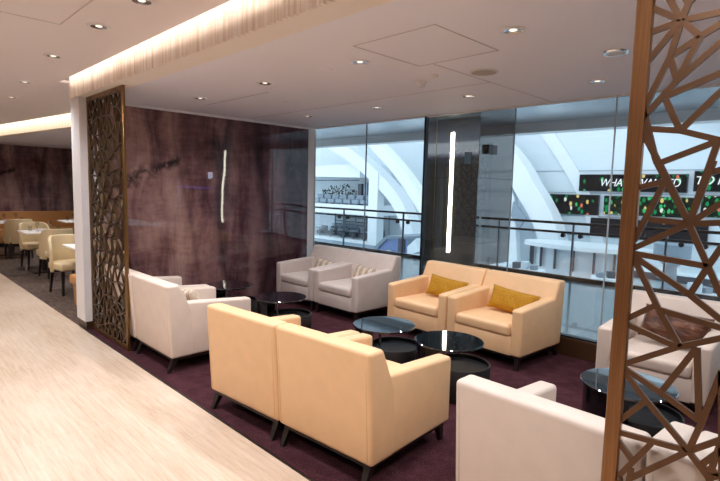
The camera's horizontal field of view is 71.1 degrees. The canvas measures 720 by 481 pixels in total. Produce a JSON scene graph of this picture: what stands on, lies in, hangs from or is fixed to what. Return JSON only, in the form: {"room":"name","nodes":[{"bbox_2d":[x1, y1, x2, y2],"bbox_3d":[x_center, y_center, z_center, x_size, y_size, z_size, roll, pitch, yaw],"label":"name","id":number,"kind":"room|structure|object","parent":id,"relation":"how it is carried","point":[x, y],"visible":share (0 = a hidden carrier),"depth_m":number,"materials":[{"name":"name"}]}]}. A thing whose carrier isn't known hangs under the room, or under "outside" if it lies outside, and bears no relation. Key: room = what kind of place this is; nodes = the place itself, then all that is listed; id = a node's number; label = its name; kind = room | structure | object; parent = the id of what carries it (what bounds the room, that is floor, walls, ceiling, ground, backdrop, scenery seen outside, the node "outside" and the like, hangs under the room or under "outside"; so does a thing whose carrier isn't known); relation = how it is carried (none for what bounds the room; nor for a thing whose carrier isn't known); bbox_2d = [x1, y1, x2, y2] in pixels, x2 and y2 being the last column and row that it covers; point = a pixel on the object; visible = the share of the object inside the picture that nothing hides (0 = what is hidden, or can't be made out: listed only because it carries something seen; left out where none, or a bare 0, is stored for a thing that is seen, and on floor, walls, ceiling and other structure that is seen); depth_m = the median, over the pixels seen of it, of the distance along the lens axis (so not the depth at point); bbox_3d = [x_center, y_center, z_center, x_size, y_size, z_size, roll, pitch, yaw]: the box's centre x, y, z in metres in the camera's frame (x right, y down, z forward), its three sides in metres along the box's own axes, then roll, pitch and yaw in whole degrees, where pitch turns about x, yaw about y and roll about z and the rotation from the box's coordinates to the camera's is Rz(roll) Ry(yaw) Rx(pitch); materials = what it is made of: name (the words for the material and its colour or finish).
{"room":"airport terminal","nodes":[
{"label":"airport terminal","id":0,"kind":"room"},
{"bbox_2d":[0,129,71,148],"bbox_3d":[-5.787,-2.204,10.578,3.540,0.100,10.550,-4,8,-45],"label":"ceiling","id":1,"kind":"structure","parent":0,"point":[59,138],"depth_m":11.34,"materials":[{"name":"white paint"}]},
{"bbox_2d":[0,144,73,210],"bbox_3d":[-10.477,-1.347,11.926,8.400,3.100,0.200,-4,8,-45],"label":"wall","id":2,"kind":"structure","parent":0,"point":[32,178],"depth_m":13.51,"materials":[{"name":"wood"}]},
{"bbox_2d":[0,113,70,136],"bbox_3d":[-6.544,-2.301,9.811,10.664,0.430,0.139,6,7,37],"label":"trim","id":3,"kind":"structure","parent":2,"relation":"attached to","point":[58,122],"depth_m":9.30,"materials":[{"name":"paint"}]},
{"bbox_2d":[0,0,229,124],"bbox_3d":[-4.680,-1.679,4.339,6.020,0.030,21.000,-4,8,-45],"label":"ceiling","id":4,"kind":"structure","parent":0,"point":[24,41],"depth_m":3.88,"materials":[{"name":"white paint"}]},
{"bbox_2d":[86,23,110,29],"bbox_3d":[-1.850,-1.514,3.567,0.156,0.007,0.156,-4,8,-45],"label":"recessed light","id":5,"kind":"object","parent":4,"relation":"in","point":[99,26],"visible":1,"depth_m":3.56,"materials":[{"name":"silver metal"}]},
{"bbox_2d":[128,0,155,5],"bbox_3d":[-1.322,-1.450,3.053,0.156,0.007,0.156,-4,8,-45],"label":"recessed light","id":6,"kind":"object","parent":4,"relation":"in","point":[137,2],"visible":1,"depth_m":3.07,"materials":[{"name":"silver metal"}]},
{"bbox_2d":[98,103,308,323],"bbox_3d":[-2.004,-0.392,6.956,3.100,2.600,0.200,-4,8,-45],"label":"wall","id":7,"kind":"structure","parent":0,"point":[210,199],"depth_m":6.80,"materials":[{"name":"wood"}]},
{"bbox_2d":[79,318,91,328],"bbox_3d":[-3.146,0.950,5.870,0.150,0.090,0.260,-4,8,-45],"label":"trim","id":8,"kind":"structure","parent":7,"relation":"attached to","point":[87,325],"depth_m":5.76,"materials":[{"name":"brown wood"}]},
{"bbox_2d":[70,97,102,321],"bbox_3d":[-3.114,-0.335,5.742,0.188,2.494,0.300,-4,8,-45],"label":"trim","id":9,"kind":"structure","parent":7,"relation":"attached to","point":[78,104],"depth_m":5.63,"materials":[{"name":"white paint"}]},
{"bbox_2d":[102,100,308,128],"bbox_3d":[-1.893,-1.661,6.756,3.070,0.029,0.014,-4,8,-45],"label":"trim","id":10,"kind":"structure","parent":7,"relation":"attached to","point":[126,104],"depth_m":6.66,"materials":[{"name":"white paint"}]},
{"bbox_2d":[75,0,392,97],"bbox_3d":[0.484,-1.351,2.030,0.180,0.432,10.420,-4,8,-45],"label":"trim","id":11,"kind":"structure","parent":7,"relation":"attached to","point":[338,9],"depth_m":3.17,"materials":[{"name":"white paint"}]},
{"bbox_2d":[250,82,489,118],"bbox_3d":[-0.225,-1.525,5.669,0.003,0.003,3.820,-4,8,-45],"label":"trim","id":12,"kind":"structure","parent":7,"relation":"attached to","point":[487,82],"depth_m":5.17,"materials":[{"name":"grey"}]},
{"bbox_2d":[419,116,428,274],"bbox_3d":[0.819,-0.378,6.494,0.060,2.400,0.026,-4,8,-45],"label":"trim","id":13,"kind":"structure","parent":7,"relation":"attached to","point":[426,124],"depth_m":6.46,"materials":[{"name":"black metal"}]},
{"bbox_2d":[314,84,719,128],"bbox_3d":[2.895,-1.310,4.316,0.050,0.012,10.244,-4,8,-45],"label":"trim","id":14,"kind":"structure","parent":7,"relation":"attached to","point":[715,85],"depth_m":5.50,"materials":[{"name":"white paint"}]},
{"bbox_2d":[313,130,315,246],"bbox_3d":[-4.172,-0.913,11.640,0.190,2.600,9.550,-4,8,-45],"label":"wall","id":15,"kind":"structure","parent":0,"point":[315,130],"depth_m":8.29,"materials":[{"name":"beige"}]},
{"bbox_2d":[307,128,314,255],"bbox_3d":[-0.859,-0.476,8.084,0.119,2.599,0.204,-4,8,-45],"label":"trim","id":16,"kind":"structure","parent":15,"relation":"attached to","point":[311,136],"depth_m":7.98,"materials":[{"name":"white paint"}]},
{"bbox_2d":[315,230,366,244],"bbox_3d":[-5.024,-0.697,50.623,4.000,0.380,21.400,-4,8,-45],"label":"floor","id":17,"kind":"structure","parent":0,"point":[358,240],"depth_m":45.22,"materials":[{"name":"white"}]},
{"bbox_2d":[332,216,367,232],"bbox_3d":[-0.383,-1.313,47.660,0.700,1.660,6.000,-4,8,-45],"label":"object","id":18,"kind":"structure","parent":17,"relation":"on","point":[351,226],"depth_m":47.78,"materials":[{"name":"grey"}]},
{"bbox_2d":[315,164,391,178],"bbox_3d":[-5.492,-6.832,50.635,4.000,1.160,19.650,-4,8,-45],"label":"ceiling","id":19,"kind":"structure","parent":0,"point":[347,170],"depth_m":44.34,"materials":[{"name":"white paint"}]},
{"bbox_2d":[315,202,396,215],"bbox_3d":[-4.957,-3.452,50.347,4.000,0.820,21.400,-4,8,-45],"label":"floor","id":20,"kind":"structure","parent":0,"point":[320,204],"depth_m":43.93,"materials":[{"name":"white"}]},
{"bbox_2d":[0,243,717,480],"bbox_3d":[-1.175,1.200,6.066,13.120,0.350,28.000,-4,8,-45],"label":"floor","id":21,"kind":"structure","parent":0,"point":[73,407],"depth_m":3.77,"materials":[{"name":"carpet"}]},
{"bbox_2d":[0,220,24,255],"bbox_3d":[-7.985,-0.065,11.523,0.720,0.750,0.740,-4,8,-45],"label":"dining table","id":22,"kind":"object","parent":21,"relation":"on","point":[1,221],"visible":0.2,"depth_m":11.50,"materials":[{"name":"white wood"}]},
{"bbox_2d":[2,219,33,259],"bbox_3d":[-7.437,-0.051,10.972,0.570,0.860,0.543,6,8,41],"label":"dining chair","id":23,"kind":"object","parent":21,"relation":"on","point":[11,236],"visible":0.7,"depth_m":10.72,"materials":[{"name":"beige leather"}]},
{"bbox_2d":[18,222,49,268],"bbox_3d":[-6.384,0.080,9.912,0.570,0.860,0.543,6,8,41],"label":"dining chair","id":24,"kind":"object","parent":21,"relation":"on","point":[28,242],"visible":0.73,"depth_m":9.88,"materials":[{"name":"beige leather"}]},
{"bbox_2d":[0,211,74,246],"bbox_3d":[-8.666,-0.325,13.305,3.800,0.880,0.578,-4,8,-45],"label":"bench","id":25,"kind":"object","parent":21,"relation":"on","point":[36,216],"visible":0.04,"depth_m":13.56,"materials":[{"name":"beige leather"}]},
{"bbox_2d":[17,230,59,273],"bbox_3d":[-5.895,0.196,9.428,0.720,0.750,0.740,-4,8,-45],"label":"dining table","id":26,"kind":"object","parent":21,"relation":"on","point":[26,232],"visible":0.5,"depth_m":9.34,"materials":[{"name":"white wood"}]},
{"bbox_2d":[36,228,74,278],"bbox_3d":[-5.361,0.207,8.892,0.570,0.860,0.543,6,7,39],"label":"dining chair","id":27,"kind":"object","parent":21,"relation":"on","point":[42,252],"visible":0.57,"depth_m":8.64,"materials":[{"name":"beige leather"}]},
{"bbox_2d":[48,234,75,295],"bbox_3d":[-4.417,0.354,7.654,0.570,0.860,0.543,6,7,37],"label":"dining chair","id":28,"kind":"object","parent":21,"relation":"on","point":[62,259],"visible":0.7,"depth_m":7.62,"materials":[{"name":"beige leather"}]},
{"bbox_2d":[69,274,76,304],"bbox_3d":[-3.453,0.680,6.637,0.520,0.460,0.600,-4,8,-45],"label":"armchair","id":29,"kind":"object","parent":21,"relation":"on","point":[72,277],"visible":0.19,"depth_m":6.59,"materials":[{"name":"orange leather"}]},
{"bbox_2d":[86,85,130,350],"bbox_3d":[-2.644,-0.232,5.267,0.029,2.586,1.090,-4,8,-45],"label":"lattice screen","id":30,"kind":"object","parent":21,"relation":"on","point":[121,337],"visible":1,"depth_m":5.21,"materials":[{"name":"brown metal"}]},
{"bbox_2d":[104,264,208,350],"bbox_3d":[-2.214,0.657,5.516,0.865,0.789,0.800,-4,8,-45],"label":"armchair","id":31,"kind":"object","parent":21,"relation":"on","point":[177,280],"visible":0.24,"depth_m":5.10,"materials":[{"name":"beige leather"}]},
{"bbox_2d":[132,273,250,373],"bbox_3d":[-1.644,0.728,4.944,0.865,0.789,0.800,-4,8,-45],"label":"armchair","id":32,"kind":"object","parent":21,"relation":"on","point":[175,327],"visible":0.84,"depth_m":4.55,"materials":[{"name":"beige leather"}]},
{"bbox_2d":[181,288,199,299],"bbox_3d":[-1.658,0.572,4.840,0.163,0.284,0.477,-4,8,-43],"label":"pillow","id":33,"kind":"object","parent":32,"relation":"on","point":[190,294],"visible":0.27,"depth_m":4.68,"materials":[{"name":"fabric"}]},
{"bbox_2d":[80,326,313,480],"bbox_3d":[0.389,1.457,2.199,0.018,0.023,10.300,-4,8,-45],"label":"trim","id":34,"kind":"structure","parent":21,"relation":"on","point":[152,374],"depth_m":3.63,"materials":[{"name":"black wood"}]},
{"bbox_2d":[207,280,256,312],"bbox_3d":[-1.595,0.769,6.253,0.595,0.450,0.595,-4,8,-45],"label":"side table","id":35,"kind":"object","parent":21,"relation":"on","point":[221,287],"visible":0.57,"depth_m":6.23,"materials":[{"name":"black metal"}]},
{"bbox_2d":[207,303,359,440],"bbox_3d":[-0.564,0.868,3.805,0.790,0.789,0.865,6,8,41],"label":"armchair","id":36,"kind":"object","parent":21,"relation":"on","point":[242,343],"visible":0.52,"depth_m":3.46,"materials":[{"name":"yellow leather"}]},
{"bbox_2d":[255,292,311,328],"bbox_3d":[-0.863,0.849,5.632,0.595,0.450,0.595,-4,8,-45],"label":"side table","id":37,"kind":"object","parent":21,"relation":"on","point":[266,302],"visible":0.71,"depth_m":5.58,"materials":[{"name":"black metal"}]},
{"bbox_2d":[276,244,353,310],"bbox_3d":[-0.645,0.509,7.374,0.845,0.789,0.850,-4,8,-45],"label":"armchair","id":38,"kind":"object","parent":21,"relation":"on","point":[296,275],"visible":0.69,"depth_m":7.32,"materials":[{"name":"beige leather"}]},
{"bbox_2d":[281,270,307,286],"bbox_3d":[-0.729,0.544,7.295,0.612,0.121,0.614,-4,8,-45],"label":"seat cushion","id":39,"kind":"object","parent":38,"relation":"on","point":[293,278],"depth_m":7.15,"materials":[{"name":"beige leather"}]},
{"bbox_2d":[314,257,335,266],"bbox_3d":[-0.501,0.384,7.303,0.459,0.249,0.155,6,8,41],"label":"pillow","id":40,"kind":"object","parent":38,"relation":"on","point":[319,262],"visible":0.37,"depth_m":7.30,"materials":[{"name":"fabric"}]},
{"bbox_2d":[313,250,400,320],"bbox_3d":[-0.044,0.584,6.771,0.845,0.789,0.850,-4,8,-45],"label":"armchair","id":41,"kind":"object","parent":21,"relation":"on","point":[335,287],"visible":0.9,"depth_m":6.57,"materials":[{"name":"beige leather"}]},
{"bbox_2d":[319,278,351,297],"bbox_3d":[-0.127,0.620,6.692,0.612,0.121,0.614,-4,8,-45],"label":"seat cushion","id":42,"kind":"object","parent":41,"relation":"on","point":[334,287],"depth_m":6.55,"materials":[{"name":"beige leather"}]},
{"bbox_2d":[353,264,379,276],"bbox_3d":[0.076,0.456,6.725,0.158,0.227,0.447,-4,8,-43],"label":"pillow","id":43,"kind":"object","parent":41,"relation":"on","point":[359,270],"visible":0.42,"depth_m":6.71,"materials":[{"name":"fabric"}]},
{"bbox_2d":[276,323,450,480],"bbox_3d":[0.033,0.935,3.284,0.790,0.789,0.865,6,8,41],"label":"armchair","id":44,"kind":"object","parent":21,"relation":"on","point":[342,395],"visible":1,"depth_m":2.95,"materials":[{"name":"yellow leather"}]},
{"bbox_2d":[386,360,399,367],"bbox_3d":[0.109,0.957,3.375,0.554,0.121,0.632,6,8,41],"label":"seat cushion","id":45,"kind":"object","parent":44,"relation":"on","point":[390,363],"depth_m":3.59,"materials":[{"name":"yellow fabric"}]},
{"bbox_2d":[314,206,420,258],"bbox_3d":[-2.219,-0.582,16.196,0.095,1.130,10.930,-4,8,-45],"label":"balustrade","id":46,"kind":"object","parent":21,"relation":"on","point":[343,209],"visible":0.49,"depth_m":13.58,"materials":[{"name":"black metal"}]},
{"bbox_2d":[353,316,415,363],"bbox_3d":[0.235,0.980,4.588,0.595,0.450,0.595,-4,8,-45],"label":"side table","id":47,"kind":"object","parent":21,"relation":"on","point":[401,350],"visible":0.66,"depth_m":4.53,"materials":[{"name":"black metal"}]},
{"bbox_2d":[387,260,489,331],"bbox_3d":[0.907,0.697,5.875,0.825,0.789,0.875,-4,8,-42],"label":"armchair","id":48,"kind":"object","parent":21,"relation":"on","point":[408,299],"visible":0.59,"depth_m":5.80,"materials":[{"name":"yellow leather"}]},
{"bbox_2d":[395,292,438,316],"bbox_3d":[0.819,0.732,5.800,0.592,0.121,0.639,-4,8,-42],"label":"seat cushion","id":49,"kind":"object","parent":48,"relation":"on","point":[420,304],"depth_m":5.69,"materials":[{"name":"yellow leather"}]},
{"bbox_2d":[426,274,468,295],"bbox_3d":[1.005,0.552,5.835,0.519,0.274,0.170,6,8,40],"label":"pillow","id":50,"kind":"object","parent":48,"relation":"on","point":[438,285],"visible":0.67,"depth_m":5.82,"materials":[{"name":"fabric"}]},
{"bbox_2d":[414,331,490,404],"bbox_3d":[0.742,1.037,4.136,0.595,0.450,0.595,-4,8,-45],"label":"side table","id":51,"kind":"object","parent":21,"relation":"on","point":[453,344],"visible":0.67,"depth_m":4.05,"materials":[{"name":"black glass"}]},
{"bbox_2d":[424,117,513,266],"bbox_3d":[2.585,-1.146,12.099,1.528,3.300,1.474,-4,8,-45],"label":"column","id":52,"kind":"structure","parent":21,"relation":"on","point":[458,194],"depth_m":11.53,"materials":[{"name":"stone"}]},
{"bbox_2d":[464,152,470,163],"bbox_3d":[2.394,-1.832,11.177,0.012,0.260,0.170,-4,8,-45],"label":"wall plate","id":53,"kind":"object","parent":52,"relation":"attached to","point":[467,160],"visible":1,"depth_m":11.17,"materials":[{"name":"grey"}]},
{"bbox_2d":[485,144,497,154],"bbox_3d":[2.931,-2.025,11.228,0.360,0.200,0.090,-4,8,-45],"label":"sign box","id":54,"kind":"object","parent":52,"relation":"attached to","point":[490,149],"visible":1,"depth_m":11.14,"materials":[{"name":"black metal"}]},
{"bbox_2d":[447,269,564,370],"bbox_3d":[1.493,0.777,5.222,0.825,0.789,0.875,-4,8,-42],"label":"armchair","id":55,"kind":"object","parent":21,"relation":"on","point":[533,328],"visible":0.93,"depth_m":5.04,"materials":[{"name":"yellow leather"}]},
{"bbox_2d":[456,306,511,335],"bbox_3d":[1.405,0.811,5.147,0.592,0.121,0.639,-4,8,-42],"label":"seat cushion","id":56,"kind":"object","parent":55,"relation":"on","point":[487,320],"depth_m":5.03,"materials":[{"name":"yellow leather"}]},
{"bbox_2d":[487,284,540,312],"bbox_3d":[1.578,0.630,5.197,0.542,0.285,0.170,7,8,42],"label":"pillow","id":57,"kind":"object","parent":55,"relation":"on","point":[502,298],"visible":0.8,"depth_m":5.17,"materials":[{"name":"fabric"}]},
{"bbox_2d":[456,375,694,480],"bbox_3d":[1.019,1.048,2.394,0.865,0.789,0.800,-4,8,-44],"label":"armchair","id":58,"kind":"object","parent":21,"relation":"on","point":[504,433],"visible":0.76,"depth_m":2.13,"materials":[{"name":"beige leather"}]},
{"bbox_2d":[479,217,719,301],"bbox_3d":[6.107,0.456,7.849,0.095,1.130,9.680,-4,8,-45],"label":"balustrade","id":59,"kind":"object","parent":21,"relation":"on","point":[563,233],"visible":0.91,"depth_m":9.67,"materials":[{"name":"black metal"}]},
{"bbox_2d":[580,368,684,436],"bbox_3d":[1.749,1.147,3.283,0.595,0.450,0.595,-4,8,-45],"label":"side table","id":60,"kind":"object","parent":21,"relation":"on","point":[595,381],"visible":0.48,"depth_m":3.21,"materials":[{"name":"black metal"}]},
{"bbox_2d":[595,289,719,407],"bbox_3d":[2.542,0.904,4.207,0.865,0.789,0.800,-4,8,-45],"label":"armchair","id":61,"kind":"object","parent":21,"relation":"on","point":[661,367],"visible":0.41,"depth_m":4.00,"materials":[{"name":"beige leather"}]},
{"bbox_2d":[627,335,692,378],"bbox_3d":[2.458,0.939,4.128,0.632,0.121,0.564,-4,8,-45],"label":"seat cushion","id":62,"kind":"object","parent":61,"relation":"on","point":[663,366],"depth_m":3.93,"materials":[{"name":"beige leather"}]},
{"bbox_2d":[638,303,714,342],"bbox_3d":[2.595,0.714,4.152,0.189,0.302,0.517,-4,8,-43],"label":"pillow","id":63,"kind":"object","parent":61,"relation":"on","point":[686,331],"visible":0.53,"depth_m":4.08,"materials":[{"name":"brown fabric"}]},
{"bbox_2d":[601,0,719,480],"bbox_3d":[1.267,0.254,1.359,0.024,2.586,1.090,-4,8,-45],"label":"lattice screen","id":64,"kind":"object","parent":21,"relation":"on","point":[640,131],"visible":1,"depth_m":1.63,"materials":[{"name":"orange metal"}]},
{"bbox_2d":[645,431,718,480],"bbox_3d":[1.578,1.119,1.813,0.865,0.789,0.800,-4,8,-44],"label":"armchair","id":65,"kind":"object","parent":21,"relation":"on","point":[683,469],"visible":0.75,"depth_m":1.72,"materials":[{"name":"beige leather"}]},
{"bbox_2d":[363,124,367,250],"bbox_3d":[0.069,-0.473,7.241,0.018,2.395,0.010,-4,8,-45],"label":"trim","id":66,"kind":"structure","parent":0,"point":[366,124],"depth_m":7.22,"materials":[{"name":"grey metal"}]},
{"bbox_2d":[315,142,423,235],"bbox_3d":[-6.117,-13.427,53.906,0.400,25.000,53.000,-4,8,-45],"label":"wall","id":67,"kind":"structure","parent":0,"point":[411,153],"depth_m":48.06,"materials":[{"name":"grey paint"}]},
{"bbox_2d":[112,0,719,127],"bbox_3d":[1.765,-1.292,3.195,3.270,0.120,10.250,-4,8,-45],"label":"ceiling","id":68,"kind":"structure","parent":0,"point":[562,47],"depth_m":3.77,"materials":[{"name":"white paint"}]},
{"bbox_2d":[349,59,369,64],"bbox_3d":[-0.001,-1.326,3.748,0.156,0.007,0.156,-4,8,-45],"label":"recessed light","id":69,"kind":"object","parent":68,"relation":"in","point":[355,61],"visible":1,"depth_m":3.73,"materials":[{"name":"silver metal"}]},
{"bbox_2d":[353,24,498,65],"bbox_3d":[0.439,-1.277,3.349,0.706,0.003,0.676,-4,8,-45],"label":"trim","id":70,"kind":"structure","parent":68,"relation":"attached to","point":[433,24],"depth_m":3.25,"materials":[{"name":"grey"}]},
{"bbox_2d":[469,69,498,75],"bbox_3d":[0.976,-1.323,3.971,0.224,0.010,0.224,-4,8,-45],"label":"ceiling speaker","id":71,"kind":"object","parent":68,"relation":"attached to","point":[478,72],"visible":1,"depth_m":3.94,"materials":[{"name":"grey"}]},
{"bbox_2d":[499,26,526,34],"bbox_3d":[0.893,-1.223,2.936,0.156,0.007,0.156,-4,8,-45],"label":"recessed light","id":72,"kind":"object","parent":68,"relation":"in","point":[515,30],"visible":1,"depth_m":2.93,"materials":[{"name":"white paint"}]},
{"bbox_2d":[587,79,607,83],"bbox_3d":[1.974,-1.322,4.186,0.156,0.007,0.156,-4,8,-45],"label":"recessed light","id":73,"kind":"object","parent":68,"relation":"in","point":[597,81],"visible":1,"depth_m":4.18,"materials":[{"name":"silver metal"}]},
{"bbox_2d":[603,49,628,56],"bbox_3d":[1.694,-1.241,3.336,0.159,0.012,0.160,-4,8,-45],"label":"recessed light","id":74,"kind":"object","parent":68,"relation":"in","point":[614,52],"visible":1,"depth_m":3.31,"materials":[{"name":"silver metal"}]},
{"bbox_2d":[606,51,625,55],"bbox_3d":[1.694,-1.239,3.336,0.123,0.008,0.124,-4,8,-45],"label":"diffuser","id":75,"kind":"object","parent":74,"relation":"attached to","point":[608,53],"depth_m":3.33,"materials":[{"name":"white paint"}]},
{"bbox_2d":[506,108,516,271],"bbox_3d":[1.677,-0.273,5.630,0.018,2.395,0.010,-4,8,-45],"label":"trim","id":76,"kind":"structure","parent":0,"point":[515,108],"depth_m":5.59,"materials":[{"name":"grey metal"}]},
{"bbox_2d":[505,187,520,263],"bbox_3d":[7.744,-1.577,27.235,0.400,7.400,2.400,-4,8,-45],"label":"pier","id":77,"kind":"object","parent":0,"point":[514,243],"visible":0.18,"depth_m":26.71,"materials":[{"name":"white paint"}]},
{"bbox_2d":[511,202,526,227],"bbox_3d":[8.287,-1.337,26.219,0.220,1.350,0.840,-4,8,-45],"label":"opening","id":78,"kind":"object","parent":77,"relation":"attached to","point":[516,213],"visible":0.93,"depth_m":26.19,"materials":[{"name":"blue"}]},
{"bbox_2d":[315,87,719,140],"bbox_3d":[3.057,-2.525,8.406,5.990,0.200,36.000,-4,8,-45],"label":"ceiling","id":79,"kind":"structure","parent":0,"point":[693,99],"depth_m":10.39,"materials":[{"name":"silver metal"}]},
{"bbox_2d":[316,108,719,148],"bbox_3d":[-0.303,-3.335,16.297,0.400,0.520,56.000,-4,8,-45],"label":"trim","id":80,"kind":"structure","parent":79,"relation":"attached to","point":[712,115],"depth_m":11.22,"materials":[{"name":"white"}]},
{"bbox_2d":[382,308,717,393],"bbox_3d":[2.835,1.176,4.564,0.110,0.190,10.244,-4,8,-45],"label":"trim","id":81,"kind":"structure","parent":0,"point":[583,350],"depth_m":5.12,"materials":[{"name":"brown wood"}]},
{"bbox_2d":[560,332,596,343],"bbox_3d":[2.837,1.073,4.554,0.070,0.017,10.244,-4,8,-45],"label":"trim","id":82,"kind":"structure","parent":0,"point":[561,334],"depth_m":5.14,"materials":[{"name":"black metal"}]},
{"bbox_2d":[600,97,617,325],"bbox_3d":[2.412,-0.181,4.893,0.018,2.395,0.010,-4,8,-45],"label":"mullion","id":83,"kind":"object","parent":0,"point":[617,97],"depth_m":4.88,"materials":[{"name":"grey metal"}]},
{"bbox_2d":[515,123,719,272],"bbox_3d":[23.130,-8.709,13.835,0.400,25.000,48.500,-4,8,-45],"label":"wall","id":84,"kind":"structure","parent":0,"point":[588,150],"depth_m":25.09,"materials":[{"name":"grey paint"}]},
{"bbox_2d":[540,133,603,242],"bbox_3d":[10.403,-3.929,26.718,0.080,8.477,5.518,-4,8,-45],"label":"rib","id":85,"kind":"object","parent":84,"relation":"attached to","point":[552,140],"visible":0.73,"depth_m":26.21,"materials":[{"name":"white paint"}]},
{"bbox_2d":[550,194,599,214],"bbox_3d":[11.071,-1.875,26.100,0.155,1.020,2.530,-4,8,-45],"label":"wall screen","id":86,"kind":"object","parent":84,"relation":"attached to","point":[565,203],"visible":0.79,"depth_m":25.90,"materials":[{"name":"grey"}]},
{"bbox_2d":[532,169,719,245],"bbox_3d":[18.381,-1.051,18.911,0.030,3.325,25.000,-4,8,-45],"label":"trim","id":87,"kind":"structure","parent":84,"relation":"attached to","point":[687,169],"depth_m":24.72,"materials":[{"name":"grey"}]},
{"bbox_2d":[579,174,688,192],"bbox_3d":[12.930,-2.749,24.131,0.185,0.840,4.770,-4,8,-45],"label":"wall screen","id":88,"kind":"object","parent":84,"relation":"attached to","point":[587,182],"visible":0.64,"depth_m":24.48,"materials":[{"name":"grey"}]},
{"bbox_2d":[603,196,693,217],"bbox_3d":[13.495,-1.603,23.667,0.155,0.920,3.880,-4,8,-45],"label":"wall screen","id":89,"kind":"object","parent":84,"relation":"attached to","point":[665,207],"visible":0.57,"depth_m":23.34,"materials":[{"name":"grey"}]},
{"bbox_2d":[590,217,708,241],"bbox_3d":[13.458,-0.530,23.785,0.155,0.840,5.010,-4,8,-45],"label":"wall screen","id":90,"kind":"object","parent":84,"relation":"attached to","point":[593,229],"visible":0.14,"depth_m":23.59,"materials":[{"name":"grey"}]},
{"bbox_2d":[693,171,719,191],"bbox_3d":[16.443,-2.411,20.602,0.185,0.900,4.750,-4,8,-45],"label":"wall screen","id":91,"kind":"object","parent":84,"relation":"attached to","point":[714,185],"visible":0.46,"depth_m":21.80,"materials":[{"name":"grey"}]},
{"bbox_2d":[700,196,719,217],"bbox_3d":[16.410,-1.329,20.738,0.155,0.940,4.000,-4,8,-45],"label":"wall screen","id":92,"kind":"object","parent":84,"relation":"attached to","point":[707,201],"visible":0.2,"depth_m":21.83,"materials":[{"name":"grey"}]},
{"bbox_3d":[5.419,1.565,33.956,34.800,0.300,100.000,-4,8,-45],"label":"floor","id":93,"kind":"structure","parent":0,"visible":0},
{"bbox_2d":[314,238,374,248],"bbox_3d":[-2.505,0.406,41.859,0.440,0.850,13.500,-4,8,-45],"label":"fascia","id":94,"kind":"object","parent":93,"relation":"attached to","point":[316,239],"visible":0.04,"depth_m":40.43,"materials":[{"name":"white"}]},
{"bbox_2d":[329,146,420,253],"bbox_3d":[-1.000,-5.250,43.358,1.200,11.478,16.806,-4,8,-45],"label":"rib","id":95,"kind":"object","parent":93,"relation":"on","point":[398,198],"visible":0.64,"depth_m":39.45,"materials":[{"name":"white paint"}]},
{"bbox_2d":[367,173,384,245],"bbox_3d":[1.290,-2.414,40.827,0.800,6.050,1.000,-4,8,-45],"label":"pillar","id":96,"kind":"structure","parent":93,"relation":"on","point":[375,196],"depth_m":40.51,"materials":[{"name":"white paint"}]},
{"bbox_2d":[368,144,421,212],"bbox_3d":[1.527,-5.351,39.369,1.000,12.506,14.061,-4,8,-45],"label":"rib","id":97,"kind":"object","parent":93,"relation":"on","point":[405,176],"visible":0.42,"depth_m":37.36,"materials":[{"name":"white paint"}]},
{"bbox_2d":[373,234,419,252],"bbox_3d":[1.685,1.148,21.141,2.050,2.904,2.150,-4,8,-45],"label":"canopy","id":98,"kind":"object","parent":93,"relation":"on","point":[393,243],"visible":0.13,"depth_m":20.21,"materials":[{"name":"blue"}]},
{"bbox_2d":[512,144,567,240],"bbox_3d":[7.094,-3.896,28.145,1.000,12.068,10.271,-4,8,-45],"label":"rib","id":99,"kind":"object","parent":93,"relation":"on","point":[527,185],"visible":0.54,"depth_m":25.84,"materials":[{"name":"white paint"}]},
{"bbox_2d":[525,239,652,278],"bbox_3d":[9.351,1.474,21.136,2.600,2.620,5.200,-4,8,-45],"label":"kiosk","id":100,"kind":"object","parent":93,"relation":"on","point":[553,256],"visible":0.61,"depth_m":20.52,"materials":[{"name":"white"}]},
{"bbox_2d":[633,265,719,287],"bbox_3d":[11.537,2.137,17.656,1.450,2.100,3.900,-4,8,-45],"label":"kiosk","id":101,"kind":"object","parent":93,"relation":"on","point":[684,276],"visible":0.09,"depth_m":17.63,"materials":[{"name":"grey"}]},
{"bbox_3d":[-4.538,-1.972,4.444,6.800,0.080,21.400,-4,8,-45],"label":"ceiling","id":102,"kind":"structure","parent":0,"visible":0},
{"bbox_2d":[69,0,337,98],"bbox_3d":[0.407,-1.345,1.954,0.035,0.432,10.420,-4,8,-45],"label":"light","id":103,"kind":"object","parent":102,"relation":"attached to","point":[233,19],"depth_m":3.54,"materials":[{"name":"paint"}]},
{"bbox_3d":[7.589,1.944,13.837,7.000,0.250,16.500,-4,8,-45],"label":"floor","id":104,"kind":"structure","parent":0,"visible":0},
{"bbox_2d":[511,261,545,272],"bbox_3d":[5.745,1.071,17.347,1.100,0.700,0.700,5,7,35],"label":"display stand","id":105,"kind":"object","parent":104,"relation":"on","point":[524,265],"visible":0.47,"depth_m":17.21,"materials":[{"name":"white"}]},
{"bbox_2d":[591,271,633,284],"bbox_3d":[7.787,1.272,15.581,1.100,0.750,0.700,3,6,15],"label":"display stand","id":106,"kind":"object","parent":104,"relation":"on","point":[610,275],"visible":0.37,"depth_m":15.40,"materials":[{"name":"white"}]},
{"bbox_2d":[653,242,691,290],"bbox_3d":[9.493,0.905,15.394,1.000,1.600,1.000,-4,8,-45],"label":"information totem","id":107,"kind":"object","parent":104,"relation":"on","point":[673,250],"visible":0.5,"depth_m":15.13,"materials":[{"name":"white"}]},
{"bbox_2d":[687,282,716,295],"bbox_3d":[9.261,1.512,13.537,1.100,0.750,0.700,1,6,-5],"label":"display stand","id":108,"kind":"object","parent":104,"relation":"on","point":[709,290],"visible":0.31,"depth_m":13.32,"materials":[{"name":"white"}]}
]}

